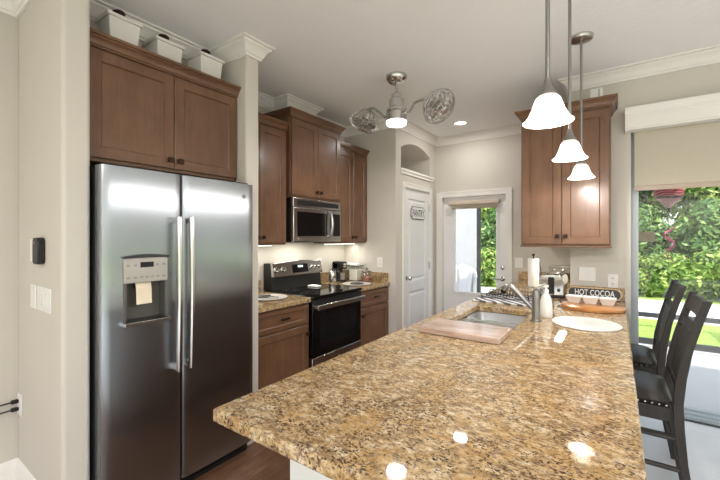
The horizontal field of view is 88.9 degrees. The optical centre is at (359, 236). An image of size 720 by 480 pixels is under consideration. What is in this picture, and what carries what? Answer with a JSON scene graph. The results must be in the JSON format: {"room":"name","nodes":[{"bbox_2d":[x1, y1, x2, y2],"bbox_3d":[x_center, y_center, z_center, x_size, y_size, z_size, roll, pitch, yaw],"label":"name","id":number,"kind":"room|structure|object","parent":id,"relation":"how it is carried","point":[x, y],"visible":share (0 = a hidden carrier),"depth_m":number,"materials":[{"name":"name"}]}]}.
{"room":"kitchen","nodes":[
{"label":"kitchen","id":0,"kind":"room"},
{"bbox_2d":[19,0,89,479],"bbox_3d":[-1.598,0.049,1.901,0.700,2.743,0.112,0,0,35],"label":"wall","id":1,"kind":"structure","parent":0,"point":[54,35],"depth_m":1.73,"materials":[{"name":"beige paint"}]},
{"bbox_2d":[17,392,21,416],"bbox_3d":[-1.878,0.923,2.024,0.075,0.118,0.008,0,0,35],"label":"wall outlet","id":2,"kind":"object","parent":1,"relation":"attached to","point":[19,396],"visible":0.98,"depth_m":2.01,"materials":[{"name":"white plastic"}]},
{"bbox_2d":[0,399,18,406],"bbox_3d":[-2.049,1.064,1.806,0.023,0.343,0.546,0,0,38],"label":"power cord","id":3,"kind":"object","parent":2,"relation":"attached to","point":[15,401],"visible":1,"depth_m":2.00,"materials":[{"name":"black plastic"}]},
{"bbox_2d":[0,407,18,414],"bbox_3d":[-2.049,1.106,1.806,0.023,0.343,0.546,0,0,38],"label":"power cord","id":4,"kind":"object","parent":2,"relation":"attached to","point":[14,409],"visible":1,"depth_m":2.00,"materials":[{"name":"black plastic"}]},
{"bbox_2d":[30,284,36,308],"bbox_3d":[-1.675,0.304,1.881,0.085,0.118,0.009,0,0,35],"label":"light switch","id":5,"kind":"object","parent":1,"relation":"attached to","point":[33,288],"visible":1,"depth_m":1.87,"materials":[{"name":"white plastic"}]},
{"bbox_2d":[30,238,44,263],"bbox_3d":[-1.619,0.068,1.827,0.200,0.130,0.032,0,0,35],"label":"thermostat","id":6,"kind":"object","parent":1,"relation":"attached to","point":[37,245],"visible":1,"depth_m":1.78,"materials":[{"name":"black plastic"}]},
{"bbox_2d":[37,286,51,313],"bbox_3d":[-1.515,0.301,1.768,0.208,0.117,0.009,0,0,35],"label":"light switch","id":7,"kind":"object","parent":1,"relation":"attached to","point":[44,295],"visible":1,"depth_m":1.76,"materials":[{"name":"white plastic"}]},
{"bbox_2d":[0,0,719,146],"bbox_3d":[1.137,-1.274,-0.512,7.950,0.098,8.870,0,0,35],"label":"crown molding","id":8,"kind":"structure","parent":1,"relation":"attached to","point":[242,44],"depth_m":2.73,"materials":[{"name":"white paint"}]},
{"bbox_2d":[0,12,343,463],"bbox_3d":[-2.055,0.049,1.720,0.460,2.743,9.150,0,0,35],"label":"wall","id":9,"kind":"structure","parent":0,"point":[9,25],"depth_m":2.04,"materials":[{"name":"beige paint"}]},
{"bbox_2d":[0,458,35,479],"bbox_3d":[-2.966,1.327,-0.059,0.716,0.185,4.892,0,0,35],"label":"baseboard","id":10,"kind":"structure","parent":9,"relation":"attached to","point":[14,469],"depth_m":2.00,"materials":[{"name":"white paint"}]},
{"bbox_2d":[90,27,240,181],"bbox_3d":[-1.330,-0.702,2.327,0.644,0.640,0.884,0,0,35],"label":"upper cabinet","id":11,"kind":"object","parent":9,"relation":"attached to","point":[149,110],"visible":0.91,"depth_m":2.08,"materials":[{"name":"brown wood"}]},
{"bbox_2d":[94,9,143,45],"bbox_3d":[-1.349,-1.143,2.054,0.181,0.249,0.181,0,0,35],"label":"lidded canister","id":12,"kind":"object","parent":11,"relation":"on","point":[114,23],"visible":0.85,"depth_m":2.00,"materials":[{"name":"white ceramic"}]},
{"bbox_2d":[142,34,184,62],"bbox_3d":[-1.230,-1.143,2.301,0.181,0.249,0.181,0,0,35],"label":"lidded canister","id":13,"kind":"object","parent":11,"relation":"on","point":[160,44],"visible":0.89,"depth_m":2.25,"materials":[{"name":"white ceramic"}]},
{"bbox_2d":[185,49,224,78],"bbox_3d":[-1.047,-1.143,2.484,0.181,0.249,0.181,0,0,35],"label":"lidded canister","id":14,"kind":"object","parent":11,"relation":"on","point":[201,60],"visible":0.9,"depth_m":2.43,"materials":[{"name":"white ceramic"}]},
{"bbox_2d":[258,280,260,290],"bbox_3d":[-1.100,0.455,3.198,0.021,0.102,0.585,0,0,35],"label":"backsplash","id":15,"kind":"structure","parent":9,"relation":"attached to","point":[259,281],"depth_m":3.41,"materials":[{"name":"stone"}]},
{"bbox_2d":[258,112,289,244],"bbox_3d":[-0.949,-0.470,3.107,0.369,1.077,0.608,0,0,35],"label":"upper cabinet","id":16,"kind":"object","parent":9,"relation":"attached to","point":[271,130],"visible":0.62,"depth_m":3.13,"materials":[{"name":"brown wood"}]},
{"bbox_2d":[265,106,345,202],"bbox_3d":[-0.547,-0.750,3.635,0.419,0.779,0.792,0,0,35],"label":"upper cabinet","id":17,"kind":"object","parent":9,"relation":"attached to","point":[312,142],"visible":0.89,"depth_m":3.47,"materials":[{"name":"brown wood"}]},
{"bbox_2d":[286,197,340,241],"bbox_3d":[-0.530,-0.154,3.633,0.448,0.404,0.682,0,0,35],"label":"microwave","id":18,"kind":"object","parent":17,"relation":"attached to","point":[307,220],"visible":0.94,"depth_m":3.46,"materials":[{"name":"silver metal"}]},
{"bbox_2d":[314,141,369,242],"bbox_3d":[-0.200,-0.470,4.169,0.374,1.077,0.560,0,0,35],"label":"upper cabinet","id":19,"kind":"object","parent":9,"relation":"attached to","point":[353,159],"visible":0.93,"depth_m":4.08,"materials":[{"name":"brown wood"}]},
{"bbox_2d":[324,243,354,243],"bbox_3d":[-0.227,0.075,4.181,0.060,0.012,0.500,0,0,35],"label":"light","id":20,"kind":"object","parent":19,"relation":"attached to","point":[324,243],"visible":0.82,"depth_m":4.12,"materials":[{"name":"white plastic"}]},
{"bbox_2d":[320,270,387,281],"bbox_3d":[-0.102,0.455,4.089,0.629,0.102,0.581,0,0,35],"label":"backsplash","id":21,"kind":"structure","parent":9,"relation":"attached to","point":[376,276],"depth_m":4.21,"materials":[{"name":"beige stone"}]},
{"bbox_2d":[221,55,257,445],"bbox_3d":[-1.022,0.049,2.719,0.700,2.743,0.108,0,0,35],"label":"wall","id":22,"kind":"structure","parent":0,"point":[242,72],"depth_m":2.52,"materials":[{"name":"beige paint"}]},
{"bbox_2d":[344,128,434,333],"bbox_3d":[0.384,0.049,4.771,0.800,2.743,1.092,0,0,35],"label":"wall","id":23,"kind":"structure","parent":0,"point":[391,149],"depth_m":4.22,"materials":[{"name":"beige paint"}]},
{"bbox_2d":[377,257,382,266],"bbox_3d":[0.227,0.290,4.209,0.070,0.115,0.008,0,0,35],"label":"wall outlet","id":24,"kind":"object","parent":23,"relation":"attached to","point":[379,259],"visible":1,"depth_m":4.21,"materials":[{"name":"white plastic"}]},
{"bbox_2d":[400,167,433,181],"bbox_3d":[0.685,-0.761,4.573,0.122,0.062,0.910,0,0,35],"label":"ledge","id":25,"kind":"object","parent":23,"relation":"attached to","point":[403,170],"visible":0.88,"depth_m":4.48,"materials":[{"name":"white paint"}]},
{"bbox_2d":[402,181,432,328],"bbox_3d":[0.682,0.390,4.572,0.118,2.060,0.805,0,0,35],"label":"door frame","id":26,"kind":"structure","parent":23,"relation":"in","point":[405,185],"depth_m":4.34,"materials":[{"name":"white paint"}]},
{"bbox_2d":[406,188,429,326],"bbox_3d":[0.722,0.417,4.548,0.110,1.989,0.686,0,0,35],"label":"door","id":27,"kind":"structure","parent":26,"relation":"attached to","point":[417,231],"depth_m":4.56,"materials":[{"name":"white paint"}]},
{"bbox_2d":[411,206,424,219],"bbox_3d":[0.724,-0.295,4.564,0.010,0.155,0.390,0,0,35],"label":"door sign","id":28,"kind":"object","parent":27,"relation":"attached to","point":[418,213],"visible":1,"depth_m":4.55,"materials":[{"name":"white plastic"}]},
{"bbox_2d":[103,0,719,136],"bbox_3d":[1.131,-1.398,-0.520,8.250,0.150,9.150,0,0,35],"label":"ceiling","id":29,"kind":"structure","parent":0,"point":[336,57],"depth_m":2.47,"materials":[{"name":"white paint"}]},
{"bbox_2d":[350,71,454,133],"bbox_3d":[0.304,-1.092,2.986,0.952,0.460,0.272,0,0,40],"label":"ceiling fan","id":30,"kind":"object","parent":29,"relation":"hanging from","point":[395,116],"visible":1,"depth_m":2.95,"materials":[{"name":"silver metal"}]},
{"bbox_2d":[453,120,467,124],"bbox_3d":[1.162,-1.319,4.244,0.176,0.008,0.176,0,0,35],"label":"recessed light","id":31,"kind":"object","parent":29,"relation":"in","point":[460,122],"visible":1,"depth_m":4.22,"materials":[{"name":"white paint"}]},
{"bbox_2d":[522,0,574,128],"bbox_3d":[0.637,-0.856,1.245,0.158,0.933,0.158,0,0,35],"label":"pendant lamp","id":32,"kind":"object","parent":29,"relation":"hanging from","point":[549,110],"visible":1,"depth_m":1.24,"materials":[{"name":"white glass"}]},
{"bbox_2d":[552,0,587,161],"bbox_3d":[1.047,-0.856,1.831,0.158,0.933,0.158,0,0,35],"label":"pendant lamp","id":33,"kind":"object","parent":29,"relation":"hanging from","point":[570,150],"visible":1,"depth_m":1.82,"materials":[{"name":"white glass"}]},
{"bbox_2d":[568,31,594,179],"bbox_3d":[1.462,-0.856,2.426,0.158,0.933,0.158,0,0,35],"label":"pendant lamp","id":34,"kind":"object","parent":29,"relation":"hanging from","point":[581,171],"visible":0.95,"depth_m":2.41,"materials":[{"name":"white glass"}]},
{"bbox_2d":[194,343,719,479],"bbox_3d":[2.722,1.490,1.264,15.000,0.140,7.600,0,0,35],"label":"floor","id":35,"kind":"structure","parent":0,"point":[258,462],"depth_m":2.44,"materials":[{"name":"brown wood"}]},
{"bbox_2d":[90,163,252,479],"bbox_3d":[-1.237,0.532,2.266,0.829,1.775,0.875,0,0,35],"label":"refrigerator","id":36,"kind":"object","parent":35,"relation":"on","point":[160,369],"visible":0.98,"depth_m":1.95,"materials":[{"name":"grey metal"}]},
{"bbox_2d":[135,281,151,304],"bbox_3d":[-1.104,0.282,1.872,0.010,0.115,0.078,0,0,35],"label":"paper tag","id":37,"kind":"object","parent":36,"relation":"hanging from","point":[143,289],"visible":0.94,"depth_m":1.87,"materials":[{"name":"beige paper"}]},
{"bbox_2d":[122,254,168,258],"bbox_3d":[-1.090,0.095,1.870,0.036,0.018,0.219,0,0,35],"label":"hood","id":38,"kind":"object","parent":36,"relation":"attached to","point":[124,256],"depth_m":1.85,"materials":[{"name":"grey metal"}]},
{"bbox_2d":[258,303,309,389],"bbox_3d":[-0.837,0.983,3.011,0.664,0.874,0.580,0,0,35],"label":"base cabinet","id":39,"kind":"object","parent":35,"relation":"on","point":[283,333],"visible":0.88,"depth_m":2.83,"materials":[{"name":"brown wood"}]},
{"bbox_2d":[258,280,310,312],"bbox_3d":[-0.842,0.474,3.016,0.651,0.141,0.585,0,0,35],"label":"countertop","id":40,"kind":"structure","parent":39,"relation":"on","point":[291,300],"depth_m":2.88,"materials":[{"name":"beige stone"}]},
{"bbox_2d":[258,294,287,300],"bbox_3d":[-0.760,0.500,3.040,0.316,0.010,0.316,0,0,35],"label":"round tray","id":41,"kind":"object","parent":40,"relation":"on","point":[281,296],"visible":0.58,"depth_m":3.03,"materials":[{"name":"white ceramic"}]},
{"bbox_2d":[258,294,278,297],"bbox_3d":[-0.752,0.491,3.023,0.228,0.015,0.116,0,0,35],"label":"spoon rest","id":42,"kind":"object","parent":41,"relation":"on","point":[261,295],"visible":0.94,"depth_m":3.02,"materials":[{"name":"silver metal"}]},
{"bbox_2d":[264,260,364,367],"bbox_3d":[-0.432,0.826,3.526,0.707,1.188,0.718,0,0,35],"label":"range","id":43,"kind":"object","parent":35,"relation":"on","point":[334,311],"visible":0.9,"depth_m":3.42,"materials":[{"name":"black metal"}]},
{"bbox_2d":[264,283,361,299],"bbox_3d":[-0.438,0.512,3.530,0.622,0.026,0.718,0,0,35],"label":"cooktop","id":44,"kind":"object","parent":43,"relation":"in","point":[326,291],"depth_m":3.42,"materials":[{"name":"black glass"}]},
{"bbox_2d":[360,286,387,345],"bbox_3d":[-0.086,0.983,4.079,0.664,0.874,0.576,0,0,35],"label":"base cabinet","id":45,"kind":"object","parent":35,"relation":"on","point":[374,309],"visible":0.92,"depth_m":3.90,"materials":[{"name":"brown wood"}]},
{"bbox_2d":[320,270,389,290],"bbox_3d":[-0.092,0.474,4.082,0.651,0.141,0.581,0,0,35],"label":"countertop","id":46,"kind":"structure","parent":45,"relation":"on","point":[379,279],"depth_m":4.16,"materials":[{"name":"brown stone"}]},
{"bbox_2d":[329,268,339,283],"bbox_3d":[-0.284,0.418,3.978,0.118,0.174,0.084,0,0,-37],"label":"carafe","id":47,"kind":"object","parent":46,"relation":"on","point":[332,272],"visible":0.98,"depth_m":3.94,"materials":[{"name":"silver metal"}]},
{"bbox_2d":[332,261,346,281],"bbox_3d":[-0.233,0.393,4.213,0.152,0.226,0.095,0,0,35],"label":"coffee maker","id":48,"kind":"object","parent":46,"relation":"on","point":[338,266],"visible":0.93,"depth_m":4.17,"materials":[{"name":"black plastic"}]},
{"bbox_2d":[347,263,363,280],"bbox_3d":[-0.077,0.407,4.290,0.210,0.198,0.150,0,0,35],"label":"canister","id":49,"kind":"object","parent":46,"relation":"on","point":[355,274],"visible":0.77,"depth_m":4.23,"materials":[{"name":"white ceramic"}]},
{"bbox_2d":[342,282,370,285],"bbox_3d":[-0.035,0.500,3.924,0.306,0.010,0.306,0,0,35],"label":"round tray","id":50,"kind":"object","parent":46,"relation":"on","point":[345,283],"visible":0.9,"depth_m":3.87,"materials":[{"name":"white ceramic"}]},
{"bbox_2d":[361,268,371,281],"bbox_3d":[0.076,0.425,4.133,0.140,0.160,0.140,0,0,35],"label":"cookie jar","id":51,"kind":"object","parent":46,"relation":"on","point":[363,278],"visible":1,"depth_m":4.09,"materials":[{"name":"clear glass"}]},
{"bbox_2d":[290,311,509,479],"bbox_3d":[1.170,0.984,2.581,0.895,0.872,3.768,0,0,35],"label":"base cabinet","id":52,"kind":"object","parent":35,"relation":"on","point":[298,471],"visible":0.02,"depth_m":1.24,"materials":[{"name":"grey paint"}]},
{"bbox_2d":[213,271,646,479],"bbox_3d":[1.145,0.475,2.437,1.030,0.142,4.034,0,0,35],"label":"countertop","id":53,"kind":"structure","parent":52,"relation":"on","point":[550,401],"depth_m":1.09,"materials":[{"name":"brown stone"}]},
{"bbox_2d":[419,318,511,344],"bbox_3d":[0.552,0.489,1.933,0.416,0.031,0.247,0,0,35],"label":"cutting board","id":54,"kind":"object","parent":53,"relation":"on","point":[484,333],"visible":1,"depth_m":1.88,"materials":[{"name":"brown wood"}]},
{"bbox_2d":[458,311,525,329],"bbox_3d":[0.828,0.643,2.330,0.391,0.194,0.677,0,0,35],"label":"sink","id":55,"kind":"object","parent":53,"relation":"in","point":[480,317],"visible":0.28,"depth_m":2.56,"materials":[{"name":"silver metal"}]},
{"bbox_2d":[472,293,531,305],"bbox_3d":[1.189,0.500,2.978,0.410,0.010,0.480,0,0,35],"label":"drying mat","id":56,"kind":"object","parent":53,"relation":"on","point":[479,299],"visible":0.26,"depth_m":2.86,"materials":[{"name":"fabric"}]},
{"bbox_2d":[481,288,531,300],"bbox_3d":[1.224,0.465,3.027,0.365,0.058,0.286,0,0,35],"label":"dish rack","id":57,"kind":"object","parent":56,"relation":"on","point":[493,289],"visible":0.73,"depth_m":3.01,"materials":[{"name":"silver metal"}]},
{"bbox_2d":[500,283,546,321],"bbox_3d":[1.000,0.390,2.255,0.263,0.233,0.062,0,0,35],"label":"faucet","id":58,"kind":"object","parent":53,"relation":"on","point":[534,307],"visible":1,"depth_m":2.20,"materials":[{"name":"silver metal"}]},
{"bbox_2d":[525,254,540,288],"bbox_3d":[1.704,0.334,3.606,0.150,0.342,0.150,0,0,35],"label":"paper towel holder","id":59,"kind":"object","parent":53,"relation":"on","point":[533,255],"visible":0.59,"depth_m":3.59,"materials":[{"name":"silver metal"}]},
{"bbox_2d":[528,258,538,286],"bbox_3d":[1.704,0.348,3.606,0.100,0.270,0.100,0,0,35],"label":"paper towel roll","id":60,"kind":"object","parent":59,"relation":"on","point":[533,264],"visible":0.94,"depth_m":3.56,"materials":[{"name":"white paper"}]},
{"bbox_2d":[539,284,552,317],"bbox_3d":[1.176,0.405,2.322,0.078,0.202,0.076,0,0,35],"label":"soap bottle","id":61,"kind":"object","parent":53,"relation":"on","point":[546,310],"visible":0.97,"depth_m":2.30,"materials":[{"name":"white ceramic"}]},
{"bbox_2d":[539,271,567,298],"bbox_3d":[1.668,0.406,3.164,0.190,0.198,0.305,0,0,35],"label":"toaster","id":62,"kind":"object","parent":53,"relation":"on","point":[557,282],"visible":0.83,"depth_m":3.05,"materials":[{"name":"silver metal"}]},
{"bbox_2d":[548,265,569,267],"bbox_3d":[2.113,0.404,3.875,0.210,0.204,0.160,0,0,35],"label":"glass canister","id":63,"kind":"object","parent":53,"relation":"on","point":[553,266],"visible":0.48,"depth_m":3.83,"materials":[{"name":"clear glass"}]},
{"bbox_2d":[552,316,622,331],"bbox_3d":[1.305,0.500,2.120,0.348,0.010,0.348,0,0,35],"label":"placemat","id":64,"kind":"object","parent":53,"relation":"on","point":[572,322],"visible":1,"depth_m":2.08,"materials":[{"name":"white fabric"}]},
{"bbox_2d":[560,300,626,313],"bbox_3d":[1.651,0.494,2.610,0.396,0.022,0.396,0,0,35],"label":"serving board","id":65,"kind":"object","parent":53,"relation":"on","point":[581,306],"visible":0.83,"depth_m":2.52,"materials":[{"name":"brown wood"}]},
{"bbox_2d":[566,294,582,302],"bbox_3d":[1.593,0.459,2.731,0.103,0.048,0.103,0,0,35],"label":"bowl","id":66,"kind":"object","parent":65,"relation":"on","point":[573,298],"visible":1,"depth_m":2.70,"materials":[{"name":"white ceramic"}]},
{"bbox_2d":[582,295,598,303],"bbox_3d":[1.678,0.459,2.671,0.103,0.048,0.103,0,0,35],"label":"bowl","id":67,"kind":"object","parent":65,"relation":"on","point":[587,299],"visible":1,"depth_m":2.65,"materials":[{"name":"white ceramic"}]},
{"bbox_2d":[599,297,616,305],"bbox_3d":[1.763,0.459,2.611,0.103,0.048,0.103,0,0,35],"label":"bowl","id":68,"kind":"object","parent":65,"relation":"on","point":[609,301],"visible":1,"depth_m":2.58,"materials":[{"name":"white ceramic"}]},
{"bbox_2d":[567,286,621,300],"bbox_3d":[1.886,0.456,2.962,0.375,0.092,0.025,0,0,35],"label":"sign","id":69,"kind":"object","parent":53,"relation":"on","point":[589,291],"visible":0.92,"depth_m":2.95,"materials":[{"name":"black wood"}]},
{"bbox_2d":[456,265,476,291],"bbox_3d":[1.568,0.961,5.934,0.644,0.982,0.534,0,0,35],"label":"patio chair","id":70,"kind":"object","parent":35,"relation":"on","point":[474,276],"visible":0.13,"depth_m":5.96,"materials":[{"name":"white plastic"}]},
{"bbox_2d":[459,264,472,291],"bbox_3d":[1.738,0.734,6.013,0.070,0.559,0.259,0,0,-38],"label":"towel","id":71,"kind":"object","parent":70,"relation":"on","point":[465,272],"visible":0.88,"depth_m":6.03,"materials":[{"name":"fabric"}]},
{"bbox_2d":[477,208,719,353],"bbox_3d":[5.717,0.110,2.194,10.770,2.680,2.555,0,0,35],"label":"screen enclosure","id":72,"kind":"object","parent":35,"relation":"on","point":[699,347],"visible":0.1,"depth_m":4.98,"materials":[{"name":"brown metal"}]},
{"bbox_2d":[639,190,655,241],"bbox_3d":[2.864,-0.560,3.671,0.131,1.210,0.232,0,0,35],"label":"hanging planter","id":73,"kind":"object","parent":72,"relation":"hanging from","point":[643,236],"visible":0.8,"depth_m":3.59,"materials":[{"name":"grey ceramic"}]},
{"bbox_2d":[654,188,683,266],"bbox_3d":[3.088,-0.432,3.672,0.234,1.465,0.234,0,0,35],"label":"spinner","id":74,"kind":"object","parent":72,"relation":"hanging from","point":[667,198],"visible":0.77,"depth_m":3.63,"materials":[{"name":"red fabric"}]},
{"bbox_2d":[456,208,476,292],"bbox_3d":[0.380,0.135,7.483,4.015,2.630,0.120,0,0,35],"label":"wall","id":75,"kind":"structure","parent":0,"point":[466,219],"depth_m":6.37,"materials":[{"name":"white paint"}]},
{"bbox_2d":[435,134,569,316],"bbox_3d":[1.516,0.049,4.722,2.550,2.743,0.130,0,0,35],"label":"wall","id":76,"kind":"structure","parent":0,"point":[492,163],"depth_m":4.55,"materials":[{"name":"beige paint"}]},
{"bbox_2d":[436,187,511,313],"bbox_3d":[1.470,0.411,4.743,0.964,2.017,0.148,0,0,35],"label":"door frame","id":77,"kind":"structure","parent":76,"relation":"in","point":[440,197],"depth_m":4.89,"materials":[{"name":"white paint"}]},
{"bbox_2d":[444,195,505,310],"bbox_3d":[1.461,0.445,4.730,0.812,1.931,0.100,0,0,35],"label":"door","id":78,"kind":"structure","parent":77,"relation":"attached to","point":[452,298],"depth_m":4.87,"materials":[{"name":"white paint"}]},
{"bbox_2d":[448,199,499,208],"bbox_3d":[1.448,-0.417,4.690,0.655,0.105,0.069,0,0,35],"label":"roller shade","id":79,"kind":"object","parent":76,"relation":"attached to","point":[485,203],"visible":1,"depth_m":4.66,"materials":[{"name":"fabric"}]},
{"bbox_2d":[515,258,522,267],"bbox_3d":[1.891,0.308,4.373,0.088,0.118,0.009,0,0,35],"label":"light switch","id":80,"kind":"object","parent":76,"relation":"attached to","point":[518,261],"visible":1,"depth_m":4.37,"materials":[{"name":"white plastic"}]},
{"bbox_2d":[570,63,719,341],"bbox_3d":[4.359,0.049,1.966,5.530,2.743,1.110,0,0,35],"label":"wall","id":81,"kind":"structure","parent":0,"point":[702,80],"depth_m":2.89,"materials":[{"name":"beige paint"}]},
{"bbox_2d":[514,93,617,247],"bbox_3d":[1.978,-0.474,3.421,0.697,1.109,1.465,0,0,35],"label":"upper cabinet","id":82,"kind":"object","parent":81,"relation":"attached to","point":[557,210],"visible":0.91,"depth_m":2.82,"materials":[{"name":"brown wood"}]},
{"bbox_2d":[590,87,602,97],"bbox_3d":[1.843,-1.087,2.859,0.083,0.125,0.063,0,0,35],"label":"box","id":83,"kind":"object","parent":82,"relation":"on","point":[597,92],"visible":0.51,"depth_m":2.83,"materials":[{"name":"plastic"}]},
{"bbox_2d":[518,271,624,301],"bbox_3d":[2.087,0.455,3.612,0.565,0.102,1.478,0,0,6],"label":"backsplash","id":84,"kind":"structure","parent":81,"relation":"attached to","point":[522,275],"depth_m":4.05,"materials":[{"name":"brown stone"}]},
{"bbox_2d":[579,267,595,280],"bbox_3d":[1.875,0.305,3.027,0.118,0.112,0.009,0,0,35],"label":"light switch","id":85,"kind":"object","parent":81,"relation":"attached to","point":[585,273],"visible":1,"depth_m":3.03,"materials":[{"name":"white plastic"}]},
{"bbox_2d":[608,274,617,287],"bbox_3d":[2.017,0.352,2.928,0.068,0.110,0.008,0,0,35],"label":"wall outlet","id":86,"kind":"object","parent":81,"relation":"attached to","point":[612,278],"visible":1,"depth_m":2.92,"materials":[{"name":"white plastic"}]},
{"bbox_2d":[625,92,719,132],"bbox_3d":[3.182,-0.901,2.054,2.756,0.172,0.100,0,0,35],"label":"valance","id":87,"kind":"object","parent":81,"relation":"attached to","point":[702,108],"visible":1,"depth_m":2.65,"materials":[{"name":"white fabric"}]},
{"bbox_2d":[631,132,719,427],"bbox_3d":[3.378,0.280,2.343,2.668,2.340,0.400,0,0,35],"label":"sliding door","id":88,"kind":"structure","parent":81,"relation":"in","point":[695,415],"depth_m":2.93,"materials":[{"name":"grey metal"}]},
{"bbox_2d":[633,121,719,190],"bbox_3d":[3.215,-0.619,2.139,2.600,0.522,0.069,0,0,35],"label":"roller shade","id":89,"kind":"object","parent":88,"relation":"attached to","point":[687,156],"visible":0.8,"depth_m":2.71,"materials":[{"name":"fabric"}]},
{"bbox_2d":[639,416,719,479],"bbox_3d":[1.131,1.480,-0.520,8.250,0.120,9.150,0,0,35],"label":"floor tile","id":90,"kind":"structure","parent":0,"point":[702,441],"depth_m":2.43,"materials":[{"name":"white tile"}]},
{"bbox_2d":[631,280,686,459],"bbox_3d":[1.943,0.865,2.638,0.569,1.110,0.432,0,0,35],"label":"bar stool","id":91,"kind":"object","parent":90,"relation":"on","point":[646,359],"visible":0.52,"depth_m":2.44,"materials":[{"name":"grey wood"}]},
{"bbox_2d":[634,291,712,479],"bbox_3d":[1.567,0.865,2.077,0.569,1.110,0.432,0,0,35],"label":"bar stool","id":92,"kind":"object","parent":90,"relation":"on","point":[658,397],"visible":0.62,"depth_m":1.88,"materials":[{"name":"black wood"}]},
{"label":"outside","id":93,"kind":"structure","parent":0,"visible":0},
{"bbox_2d":[481,287,719,325],"bbox_3d":[7.961,1.535,6.108,38.000,0.170,2.450,0,0,35],"label":"garden path","id":94,"kind":"structure","parent":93,"point":[654,306],"depth_m":7.44,"materials":[{"name":"white concrete"}]},
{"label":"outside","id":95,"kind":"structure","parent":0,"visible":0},
{"bbox_2d":[481,281,719,346],"bbox_3d":[3.604,1.545,-0.089,38.000,0.150,48.000,0,0,35],"label":"lawn","id":96,"kind":"structure","parent":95,"point":[709,335],"depth_m":5.90,"materials":[{"name":"green plant"}]},
{"bbox_2d":[481,208,494,226],"bbox_3d":[5.617,-0.716,13.639,2.889,4.394,2.534,0,0,16],"label":"tree","id":97,"kind":"object","parent":96,"relation":"on","point":[484,211],"visible":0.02,"depth_m":13.05,"materials":[{"name":"green plant"}]},
{"bbox_2d":[481,246,495,286],"bbox_3d":[3.706,0.885,11.240,1.230,1.242,1.533,0,0,16],"label":"shrub","id":98,"kind":"object","parent":96,"relation":"on","point":[488,260],"visible":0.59,"depth_m":10.66,"materials":[{"name":"green plant"}]},
{"bbox_2d":[481,208,495,255],"bbox_3d":[4.576,0.230,12.225,1.782,2.504,1.633,0,0,-44],"label":"bush","id":99,"kind":"object","parent":96,"relation":"on","point":[488,229],"visible":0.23,"depth_m":11.88,"materials":[{"name":"green plant"}]},
{"bbox_2d":[639,190,655,207],"bbox_3d":[7.618,-0.608,11.969,2.506,4.179,3.315,0,0,-33],"label":"tree","id":100,"kind":"object","parent":96,"relation":"on","point":[641,193],"visible":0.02,"depth_m":10.91,"materials":[{"name":"green plant"}]},
{"bbox_2d":[639,202,677,260],"bbox_3d":[7.753,0.230,10.241,1.633,2.504,1.782,0,0,15],"label":"bush","id":101,"kind":"object","parent":96,"relation":"on","point":[659,246],"visible":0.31,"depth_m":9.63,"materials":[{"name":"green plant"}]},
{"bbox_2d":[639,252,688,296],"bbox_3d":[7.202,0.885,9.159,1.533,1.242,1.230,0,0,35],"label":"shrub","id":102,"kind":"object","parent":96,"relation":"on","point":[652,282],"visible":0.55,"depth_m":8.84,"materials":[{"name":"green plant"}]},
{"bbox_2d":[643,186,719,230],"bbox_3d":[9.544,-0.716,10.428,2.889,4.394,2.534,0,0,7],"label":"tree","id":103,"kind":"object","parent":96,"relation":"on","point":[691,195],"visible":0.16,"depth_m":10.25,"materials":[{"name":"green plant"}]},
{"bbox_2d":[657,249,719,299],"bbox_3d":[7.887,0.885,8.822,1.230,1.242,1.533,0,0,-1],"label":"shrub","id":104,"kind":"object","parent":96,"relation":"on","point":[694,276],"visible":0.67,"depth_m":8.41,"materials":[{"name":"green plant"}]},
{"bbox_2d":[670,197,719,294],"bbox_3d":[8.798,0.230,9.294,1.782,2.504,1.633,0,0,-4],"label":"bush","id":105,"kind":"object","parent":96,"relation":"on","point":[699,232],"visible":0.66,"depth_m":9.03,"materials":[{"name":"green plant"}]},
{"bbox_2d":[705,251,719,298],"bbox_3d":[8.505,0.885,8.314,1.533,1.242,1.230,0,0,-28],"label":"shrub","id":106,"kind":"object","parent":96,"relation":"on","point":[714,283],"visible":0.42,"depth_m":8.22,"materials":[{"name":"green plant"}]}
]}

